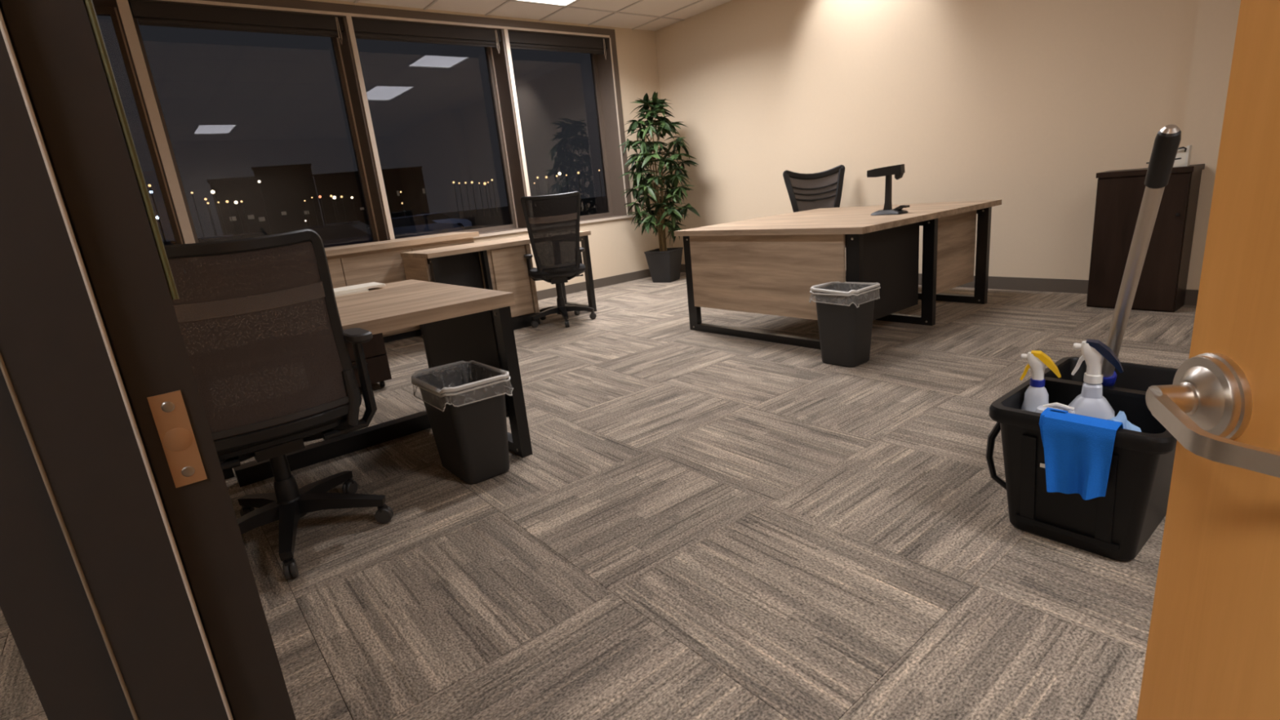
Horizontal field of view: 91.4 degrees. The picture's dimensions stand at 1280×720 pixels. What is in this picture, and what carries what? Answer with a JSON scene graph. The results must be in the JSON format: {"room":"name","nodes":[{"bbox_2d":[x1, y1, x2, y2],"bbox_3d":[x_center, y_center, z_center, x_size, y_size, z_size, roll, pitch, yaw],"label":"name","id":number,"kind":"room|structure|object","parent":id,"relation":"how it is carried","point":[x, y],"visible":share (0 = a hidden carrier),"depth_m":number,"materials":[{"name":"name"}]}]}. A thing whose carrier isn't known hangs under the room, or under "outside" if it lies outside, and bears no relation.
{"room":"office","nodes":[
{"label":"office","id":0,"kind":"room"},
{"bbox_2d":[304,0,672,291],"bbox_3d":[-1.967,-1.914,6.200,5.590,2.930,0.380,-17,19,-36],"label":"wall","id":1,"kind":"structure","parent":0,"point":[616,247],"depth_m":7.32,"materials":[{"name":"beige paint"}]},
{"bbox_2d":[84,6,181,244],"bbox_3d":[-3.971,-1.619,4.750,0.465,1.935,0.060,-17,19,-36],"label":"window","id":2,"kind":"structure","parent":1,"relation":"in","point":[100,11],"depth_m":4.79,"materials":[{"name":"brown metal"}]},
{"bbox_2d":[83,0,632,248],"bbox_3d":[-2.180,-2.153,5.939,4.903,2.055,0.342,-17,19,-36],"label":"window","id":3,"kind":"structure","parent":1,"relation":"in","point":[334,41],"depth_m":5.71,"materials":[{"name":"brown metal"}]},
{"bbox_2d":[128,0,343,44],"bbox_3d":[-3.110,-2.651,4.954,1.445,0.221,0.075,-17,19,-36],"label":"roller blind","id":4,"kind":"object","parent":3,"relation":"attached to","point":[147,13],"visible":1,"depth_m":4.88,"materials":[{"name":"black fabric"}]},
{"bbox_2d":[351,17,501,53],"bbox_3d":[-1.951,-3.008,5.840,1.420,0.221,0.075,-17,19,-36],"label":"roller blind","id":5,"kind":"object","parent":3,"relation":"attached to","point":[364,28],"visible":0.88,"depth_m":5.78,"materials":[{"name":"black fabric"}]},
{"bbox_2d":[507,31,607,58],"bbox_3d":[-0.865,-3.342,6.670,1.255,0.221,0.075,-17,19,-36],"label":"roller blind","id":6,"kind":"object","parent":3,"relation":"attached to","point":[517,40],"visible":0.85,"depth_m":6.63,"materials":[{"name":"black fabric"}]},
{"bbox_2d":[395,46,515,239],"bbox_3d":[-2.017,-2.221,6.244,1.430,1.935,0.060,-17,19,-36],"label":"window","id":7,"kind":"structure","parent":1,"relation":"in","point":[487,50],"depth_m":6.64,"materials":[{"name":"brown metal"}]},
{"bbox_2d":[473,214,633,238],"bbox_3d":[-2.080,-1.179,6.201,4.903,0.032,0.348,-17,19,-36],"label":"window sill","id":8,"kind":"structure","parent":1,"relation":"attached to","point":[613,217],"depth_m":6.75,"materials":[{"name":"beige wood"}]},
{"bbox_2d":[536,268,651,300],"bbox_3d":[-1.675,-0.537,6.442,5.508,0.100,0.012,-17,19,-36],"label":"baseboard","id":9,"kind":"structure","parent":1,"relation":"attached to","point":[580,286],"depth_m":7.36,"materials":[{"name":"grey plastic"}]},
{"bbox_2d":[579,53,613,220],"bbox_3d":[-0.929,-2.556,7.076,1.270,1.935,0.060,-17,19,-36],"label":"window","id":10,"kind":"structure","parent":1,"relation":"in","point":[593,56],"depth_m":7.44,"materials":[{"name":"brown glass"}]},
{"bbox_2d":[336,0,732,31],"bbox_3d":[0.060,-2.460,1.804,7.690,0.224,9.490,-17,19,-36],"label":"ceiling","id":11,"kind":"structure","parent":0,"point":[643,15],"depth_m":6.25,"materials":[{"name":"tile"}]},
{"bbox_2d":[513,0,577,6],"bbox_3d":[-0.566,-3.282,5.393,0.586,0.053,1.196,-17,19,-36],"label":"ceiling light","id":12,"kind":"object","parent":11,"relation":"attached to","point":[558,2],"visible":1,"depth_m":5.88,"materials":[{"name":"white plastic"}]},
{"bbox_2d":[529,0,573,4],"bbox_3d":[-0.565,-3.269,5.397,0.546,0.008,1.156,-17,19,-36],"label":"diffuser","id":13,"kind":"object","parent":12,"relation":"attached to","point":[544,2],"depth_m":5.88,"materials":[{"name":"white"}]},
{"bbox_2d":[0,271,1196,719],"bbox_3d":[0.422,0.436,2.497,7.390,0.120,8.960,-17,19,-36],"label":"floor","id":14,"kind":"structure","parent":0,"point":[696,525],"depth_m":1.89,"materials":[{"name":"carpet"}]},
{"bbox_2d":[155,229,393,580],"bbox_3d":[-1.256,0.120,2.065,0.649,1.036,0.632,-18,19,-37],"label":"office chair","id":15,"kind":"object","parent":14,"relation":"on","point":[264,335],"visible":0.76,"depth_m":1.87,"materials":[{"name":"black fabric"}]},
{"bbox_2d":[345,333,391,387],"bbox_3d":[-1.882,-0.076,3.956,0.400,0.549,0.465,-17,19,-36],"label":"drawer pedestal","id":16,"kind":"object","parent":14,"relation":"on","point":[375,351],"visible":0.23,"depth_m":3.88,"materials":[{"name":"brown laminate"}]},
{"bbox_2d":[222,279,532,487],"bbox_3d":[-1.268,0.113,2.733,1.095,0.705,1.180,-17,19,-36],"label":"office desk","id":17,"kind":"object","parent":14,"relation":"on","point":[458,323],"visible":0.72,"depth_m":2.68,"materials":[{"name":"laminate"}]},
{"bbox_2d":[334,288,368,297],"bbox_3d":[-1.567,-0.304,3.011,0.440,0.010,0.220,-17,19,-36],"label":"paper stack","id":18,"kind":"object","parent":17,"relation":"on","point":[364,290],"visible":0.14,"depth_m":3.01,"materials":[{"name":"white paper"}]},
{"bbox_2d":[333,281,385,293],"bbox_3d":[-1.428,-0.360,3.121,0.250,0.010,0.190,-17,19,-36],"label":"paper stack","id":19,"kind":"object","parent":18,"relation":"on","point":[370,285],"visible":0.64,"depth_m":3.09,"materials":[{"name":"white paper"}]},
{"bbox_2d":[324,231,479,342],"bbox_3d":[-2.542,-0.527,5.317,2.400,0.835,0.595,-17,19,-36],"label":"credenza","id":20,"kind":"object","parent":14,"relation":"on","point":[381,262],"visible":0.04,"depth_m":5.25,"materials":[{"name":"laminate"}]},
{"bbox_2d":[324,231,479,256],"bbox_3d":[-2.581,-0.906,5.214,2.400,0.045,0.595,-17,19,-36],"label":"countertop","id":21,"kind":"structure","parent":20,"relation":"on","point":[361,247],"depth_m":5.34,"materials":[{"name":"laminate"}]},
{"bbox_2d":[410,360,513,484],"bbox_3d":[-0.707,0.250,2.560,0.291,0.424,0.396,-17,19,-36],"label":"waste bin","id":22,"kind":"object","parent":14,"relation":"on","point":[464,404],"visible":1,"depth_m":2.46,"materials":[{"name":"grey plastic"}]},
{"bbox_2d":[400,231,596,337],"bbox_3d":[-1.200,-0.683,5.574,1.530,0.742,0.625,-17,19,-36],"label":"office desk","id":23,"kind":"object","parent":14,"relation":"on","point":[499,264],"visible":0.43,"depth_m":5.25,"materials":[{"name":"laminate"}]},
{"bbox_2d":[520,191,596,327],"bbox_3d":[-0.728,-0.862,5.378,0.576,1.095,0.561,-9,16,-13],"label":"office chair","id":24,"kind":"object","parent":14,"relation":"on","point":[552,221],"visible":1,"depth_m":5.16,"materials":[{"name":"black fabric"}]},
{"bbox_2d":[618,91,700,282],"bbox_3d":[0.229,-1.917,7.073,0.893,2.056,0.894,-10,16,-16],"label":"potted plant","id":25,"kind":"object","parent":14,"relation":"on","point":[664,263],"visible":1,"depth_m":6.96,"materials":[{"name":"green plant"}]},
{"bbox_2d":[782,164,845,247],"bbox_3d":[1.658,-1.187,5.680,0.633,1.100,0.605,-6,15,0],"label":"office chair","id":26,"kind":"object","parent":14,"relation":"on","point":[823,189],"visible":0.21,"depth_m":5.81,"materials":[{"name":"black fabric"}]},
{"bbox_2d":[674,199,1001,349],"bbox_3d":[1.441,-0.682,4.587,1.760,0.742,1.525,-17,19,-36],"label":"office desk","id":27,"kind":"object","parent":14,"relation":"on","point":[771,265],"visible":0.9,"depth_m":4.09,"materials":[{"name":"laminate"}]},
{"bbox_2d":[866,164,909,215],"bbox_3d":[1.620,-1.108,4.079,0.130,0.308,0.267,-17,19,-36],"label":"desk lamp","id":28,"kind":"object","parent":27,"relation":"on","point":[898,171],"visible":1,"depth_m":4.05,"materials":[{"name":"black plastic"}]},
{"bbox_2d":[808,281,880,367],"bbox_3d":[1.153,-0.204,3.506,0.280,0.444,0.306,-17,19,-36],"label":"waste bin","id":29,"kind":"object","parent":14,"relation":"on","point":[845,310],"visible":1,"depth_m":3.43,"materials":[{"name":"grey plastic"}]},
{"bbox_2d":[985,356,1177,561],"bbox_3d":[1.333,0.263,1.837,0.618,0.380,0.450,-17,19,-36],"label":"tote","id":30,"kind":"object","parent":14,"relation":"on","point":[1117,525],"visible":0.66,"depth_m":1.70,"materials":[{"name":"black plastic"}]},
{"bbox_2d":[1019,350,1061,412],"bbox_3d":[1.154,0.141,1.813,0.100,0.342,0.064,4,18,31],"label":"spray bottle","id":31,"kind":"object","parent":30,"relation":"in","point":[1036,395],"visible":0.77,"depth_m":1.78,"materials":[{"name":"white plastic"}]},
{"bbox_2d":[1035,402,1075,413],"bbox_3d":[1.149,0.202,1.735,0.075,0.187,0.100,-17,19,-36],"label":"rag","id":32,"kind":"object","parent":30,"relation":"in","point":[1041,408],"visible":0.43,"depth_m":1.70,"materials":[{"name":"white fabric"}]},
{"bbox_2d":[1039,407,1123,500],"bbox_3d":[1.123,0.244,1.609,0.113,0.201,0.172,-17,19,-36],"label":"cloth","id":33,"kind":"object","parent":30,"relation":"on","point":[1078,449],"visible":1,"depth_m":1.58,"materials":[{"name":"blue fabric"}]},
{"bbox_2d":[1068,338,1123,419],"bbox_3d":[1.254,0.129,1.737,0.124,0.376,0.084,5,19,36],"label":"spray bottle","id":34,"kind":"object","parent":30,"relation":"in","point":[1091,402],"visible":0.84,"depth_m":1.70,"materials":[{"name":"white plastic"}]},
{"bbox_2d":[1107,410,1141,431],"bbox_3d":[1.250,0.223,1.630,0.096,0.183,0.109,2,17,27],"label":"rag","id":35,"kind":"object","parent":30,"relation":"in","point":[1121,416],"visible":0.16,"depth_m":1.60,"materials":[{"name":"blue fabric"}]},
{"bbox_2d":[1101,124,1181,386],"bbox_3d":[1.298,-0.078,1.732,0.120,1.056,0.581,3,17,30],"label":"mop","id":36,"kind":"object","parent":30,"relation":"in","point":[1167,140],"visible":0.73,"depth_m":1.50,"materials":[{"name":"metal"}]},
{"bbox_2d":[1101,370,1116,386],"bbox_3d":[1.358,0.052,1.826,0.060,0.057,0.058,-17,19,-36],"label":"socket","id":37,"kind":"object","parent":36,"relation":"attached to","point":[1109,377],"depth_m":1.80,"materials":[{"name":"blue plastic"}]},
{"bbox_2d":[1086,164,1204,312],"bbox_3d":[3.218,-0.774,4.012,0.282,0.875,0.480,-17,19,-36],"label":"storage cabinet","id":38,"kind":"object","parent":14,"relation":"on","point":[1162,282],"visible":0.93,"depth_m":3.92,"materials":[{"name":"brown laminate"}]},
{"bbox_2d":[1173,145,1191,167],"bbox_3d":[3.233,-1.226,3.771,0.068,0.117,0.128,-17,19,-36],"label":"card holder","id":39,"kind":"object","parent":38,"relation":"on","point":[1184,153],"visible":0.65,"depth_m":3.73,"materials":[{"name":"white plastic"}]},
{"bbox_2d":[1136,0,1279,719],"bbox_3d":[0.491,-0.085,0.117,0.135,2.088,1.086,-3,16,9],"label":"door","id":40,"kind":"structure","parent":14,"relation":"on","point":[1213,650],"depth_m":0.63,"materials":[{"name":"brown wood"}]},
{"bbox_2d":[654,0,1199,279],"bbox_3d":[3.064,-1.952,4.469,0.150,2.930,9.340,-17,19,-36],"label":"wall","id":41,"kind":"structure","parent":0,"point":[1022,104],"depth_m":5.09,"materials":[{"name":"beige paint"}]},
{"bbox_2d":[680,264,1088,293],"bbox_3d":[2.024,-0.829,6.145,0.012,0.100,5.008,-17,19,-36],"label":"baseboard","id":42,"kind":"structure","parent":41,"relation":"attached to","point":[1051,285],"depth_m":4.87,"materials":[{"name":"grey plastic"}]},
{"bbox_2d":[1181,0,1240,289],"bbox_3d":[3.626,-1.704,3.538,0.200,2.830,0.740,-17,19,-36],"label":"wall pier","id":43,"kind":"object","parent":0,"point":[1217,20],"visible":0.2,"depth_m":3.74,"materials":[{"name":"beige paint"}]},
{"bbox_2d":[1184,288,1198,306],"bbox_3d":[3.673,-0.368,3.835,0.012,0.100,0.750,-17,19,-36],"label":"baseboard","id":44,"kind":"object","parent":43,"relation":"attached to","point":[1191,295],"depth_m":4.00,"materials":[{"name":"grey plastic"}]},
{"bbox_3d":[-1.266,-0.618,1.158,0.057,2.930,9.340,-17,19,-36],"label":"wall","id":45,"kind":"structure","parent":0,"visible":0},
{"bbox_2d":[0,0,296,719],"bbox_3d":[-0.156,-0.051,0.052,0.216,2.200,1.610,-17,19,-36],"label":"door frame","id":46,"kind":"structure","parent":45,"relation":"attached to","point":[129,591],"depth_m":0.65,"materials":[{"name":"brown wood"}]},
{"label":"outside","id":47,"kind":"structure","parent":0,"visible":0},
{"bbox_2d":[155,195,607,244],"bbox_3d":[-89.032,-39.572,185.263,600.000,0.120,393.490,-17,19,-36],"label":"ground","id":48,"kind":"structure","parent":47,"point":[591,206],"depth_m":97.45,"materials":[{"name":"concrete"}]},
{"bbox_2d":[147,184,167,244],"bbox_3d":[-58.331,-17.206,75.786,0.289,7.979,0.304,-17,19,-36],"label":"street lamp","id":49,"kind":"object","parent":48,"relation":"on","point":[148,185],"visible":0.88,"depth_m":75.56,"materials":[{"name":"metal"}]},
{"bbox_2d":[155,215,165,244],"bbox_3d":[-59.574,-15.763,77.918,0.361,4.337,0.380,-17,19,-36],"label":"street lamp","id":50,"kind":"object","parent":48,"relation":"on","point":[157,216],"visible":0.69,"depth_m":77.71,"materials":[{"name":"metal"}]},
{"bbox_2d":[191,191,204,237],"bbox_3d":[-51.699,-16.427,73.332,0.231,6.476,0.243,-17,19,-36],"label":"street lamp","id":51,"kind":"object","parent":48,"relation":"on","point":[192,193],"visible":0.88,"depth_m":73.10,"materials":[{"name":"metal"}]},
{"bbox_2d":[204,197,215,235],"bbox_3d":[-61.385,-19.872,89.526,0.318,6.538,0.335,-17,19,-36],"label":"street lamp","id":52,"kind":"object","parent":48,"relation":"on","point":[205,198],"visible":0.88,"depth_m":89.31,"materials":[{"name":"metal"}]},
{"bbox_2d":[206,202,217,235],"bbox_3d":[-54.261,-17.308,79.514,0.246,5.446,0.258,-17,19,-36],"label":"street lamp","id":53,"kind":"object","parent":48,"relation":"on","point":[206,202],"visible":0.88,"depth_m":79.26,"materials":[{"name":"metal"}]},
{"bbox_2d":[210,190,224,235],"bbox_3d":[-54.377,-18.423,80.822,0.434,6.929,0.456,-17,19,-36],"label":"street lamp","id":54,"kind":"object","parent":48,"relation":"on","point":[211,191],"visible":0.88,"depth_m":80.43,"materials":[{"name":"metal"}]},
{"bbox_2d":[217,201,227,235],"bbox_3d":[-57.298,-18.908,86.016,0.246,5.722,0.258,-17,19,-36],"label":"street lamp","id":55,"kind":"object","parent":48,"relation":"on","point":[217,202],"visible":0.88,"depth_m":85.81,"materials":[{"name":"metal"}]},
{"bbox_2d":[225,200,235,234],"bbox_3d":[-53.007,-17.958,81.283,0.318,5.532,0.334,-17,19,-36],"label":"street lamp","id":56,"kind":"object","parent":48,"relation":"on","point":[226,201],"visible":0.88,"depth_m":81.02,"materials":[{"name":"metal"}]},
{"bbox_2d":[234,200,244,233],"bbox_3d":[-53.496,-18.557,83.764,0.405,5.485,0.426,-17,19,-36],"label":"street lamp","id":57,"kind":"object","parent":48,"relation":"on","point":[235,202],"visible":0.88,"depth_m":83.43,"materials":[{"name":"metal"}]},
{"bbox_2d":[206,176,275,235],"bbox_3d":[-60.910,-22.933,96.007,6.906,8.952,12.400,-14,17,-29],"label":"office building","id":58,"kind":"structure","parent":48,"relation":"on","point":[247,190],"depth_m":90.83,"materials":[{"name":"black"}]},
{"bbox_2d":[213,231,269,239],"bbox_3d":[-17.324,-4.888,27.661,4.520,1.440,1.800,3,17,28],"label":"parked car","id":59,"kind":"object","parent":48,"relation":"on","point":[246,235],"visible":0.06,"depth_m":27.24,"materials":[{"name":"paint"}]},
{"bbox_2d":[240,200,249,232],"bbox_3d":[-46.826,-16.440,74.414,0.231,4.995,0.243,-17,19,-36],"label":"street lamp","id":60,"kind":"object","parent":48,"relation":"on","point":[240,201],"visible":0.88,"depth_m":74.19,"materials":[{"name":"metal"}]},
{"bbox_2d":[257,180,272,235],"bbox_3d":[-48.521,-19.434,81.126,0.318,7.580,0.335,-17,19,-36],"label":"street lamp","id":61,"kind":"object","parent":48,"relation":"on","point":[259,181],"visible":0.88,"depth_m":81.00,"materials":[{"name":"metal"}]},
{"bbox_2d":[251,163,324,234],"bbox_3d":[-67.251,-30.526,120.103,9.699,12.217,12.400,-13,17,-26],"label":"office building","id":62,"kind":"structure","parent":48,"relation":"on","point":[286,187],"depth_m":114.93,"materials":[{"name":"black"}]},
{"bbox_2d":[311,196,318,225],"bbox_3d":[-48.066,-21.462,92.703,0.203,5.359,0.213,-17,19,-36],"label":"street lamp","id":63,"kind":"object","parent":48,"relation":"on","point":[311,197],"visible":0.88,"depth_m":92.45,"materials":[{"name":"metal"}]},
{"bbox_2d":[318,195,326,225],"bbox_3d":[-41.271,-18.948,81.622,0.318,4.984,0.334,-17,19,-36],"label":"street lamp","id":64,"kind":"object","parent":48,"relation":"on","point":[319,196],"visible":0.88,"depth_m":81.30,"materials":[{"name":"metal"}]},
{"bbox_2d":[333,195,340,222],"bbox_3d":[-42.402,-20.493,87.722,0.434,4.996,0.456,-17,19,-36],"label":"street lamp","id":65,"kind":"object","parent":48,"relation":"on","point":[334,197],"visible":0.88,"depth_m":87.33,"materials":[{"name":"metal"}]},
{"bbox_2d":[296,222,411,247],"bbox_3d":[-10.095,-3.928,21.430,4.520,1.440,1.800,-9,15,-10],"label":"parked car","id":66,"kind":"object","parent":48,"relation":"on","point":[332,235],"visible":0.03,"depth_m":20.64,"materials":[{"name":"paint"}]},
{"bbox_2d":[312,166,429,225],"bbox_3d":[-63.037,-38.420,148.292,23.216,11.888,12.400,-11,16,-20],"label":"office building","id":67,"kind":"structure","parent":48,"relation":"on","point":[409,180],"depth_m":142.37,"materials":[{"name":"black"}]},
{"bbox_2d":[391,214,462,236],"bbox_3d":[-11.268,-6.517,31.420,4.520,1.440,1.800,-10,16,-16],"label":"parked car","id":68,"kind":"object","parent":48,"relation":"on","point":[413,225],"visible":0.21,"depth_m":30.67,"materials":[{"name":"paint"}]},
{"bbox_2d":[416,212,471,230],"bbox_3d":[-13.915,-9.348,42.845,4.520,1.440,1.800,-10,16,-16],"label":"parked car","id":69,"kind":"object","parent":48,"relation":"on","point":[438,217],"visible":0.29,"depth_m":42.19,"materials":[{"name":"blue metal"}]},
{"bbox_2d":[452,181,459,217],"bbox_3d":[-26.566,-23.092,90.546,0.289,5.453,0.304,-17,19,-36],"label":"street lamp","id":70,"kind":"object","parent":48,"relation":"on","point":[453,182],"visible":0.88,"depth_m":90.37,"materials":[{"name":"metal"}]},
{"bbox_2d":[458,182,465,218],"bbox_3d":[-25.069,-22.406,88.087,0.217,5.126,0.228,-17,19,-36],"label":"street lamp","id":71,"kind":"object","parent":48,"relation":"on","point":[459,182],"visible":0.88,"depth_m":88.08,"materials":[{"name":"metal"}]},
{"bbox_2d":[464,182,471,217],"bbox_3d":[-27.807,-25.965,101.235,0.289,5.647,0.304,-17,19,-36],"label":"street lamp","id":72,"kind":"object","parent":48,"relation":"on","point":[464,182],"visible":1,"depth_m":101.13,"materials":[{"name":"metal"}]},
{"bbox_2d":[471,181,478,217],"bbox_3d":[-24.815,-24.101,93.833,0.318,5.342,0.334,-17,19,-36],"label":"street lamp","id":73,"kind":"object","parent":48,"relation":"on","point":[472,182],"visible":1,"depth_m":93.64,"materials":[{"name":"metal"}]},
{"bbox_2d":[483,182,490,217],"bbox_3d":[-20.548,-21.544,84.110,0.347,4.666,0.365,-17,19,-36],"label":"street lamp","id":74,"kind":"object","parent":48,"relation":"on","point":[484,183],"visible":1,"depth_m":83.95,"materials":[{"name":"metal"}]},
{"bbox_2d":[491,178,497,216],"bbox_3d":[-20.266,-22.623,87.165,0.246,5.093,0.259,-17,19,-36],"label":"street lamp","id":75,"kind":"object","parent":48,"relation":"on","point":[491,179],"visible":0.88,"depth_m":87.07,"materials":[{"name":"metal"}]},
{"bbox_2d":[577,171,582,207],"bbox_3d":[-8.826,-25.235,92.479,0.318,5.132,0.334,-17,19,-36],"label":"street lamp","id":76,"kind":"object","parent":48,"relation":"on","point":[578,172],"visible":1,"depth_m":92.33,"materials":[{"name":"metal"}]},
{"bbox_2d":[598,169,603,204],"bbox_3d":[-5.718,-25.337,91.781,0.217,5.089,0.228,-17,19,-36],"label":"street lamp","id":77,"kind":"object","parent":48,"relation":"on","point":[598,170],"visible":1,"depth_m":91.74,"materials":[{"name":"metal"}]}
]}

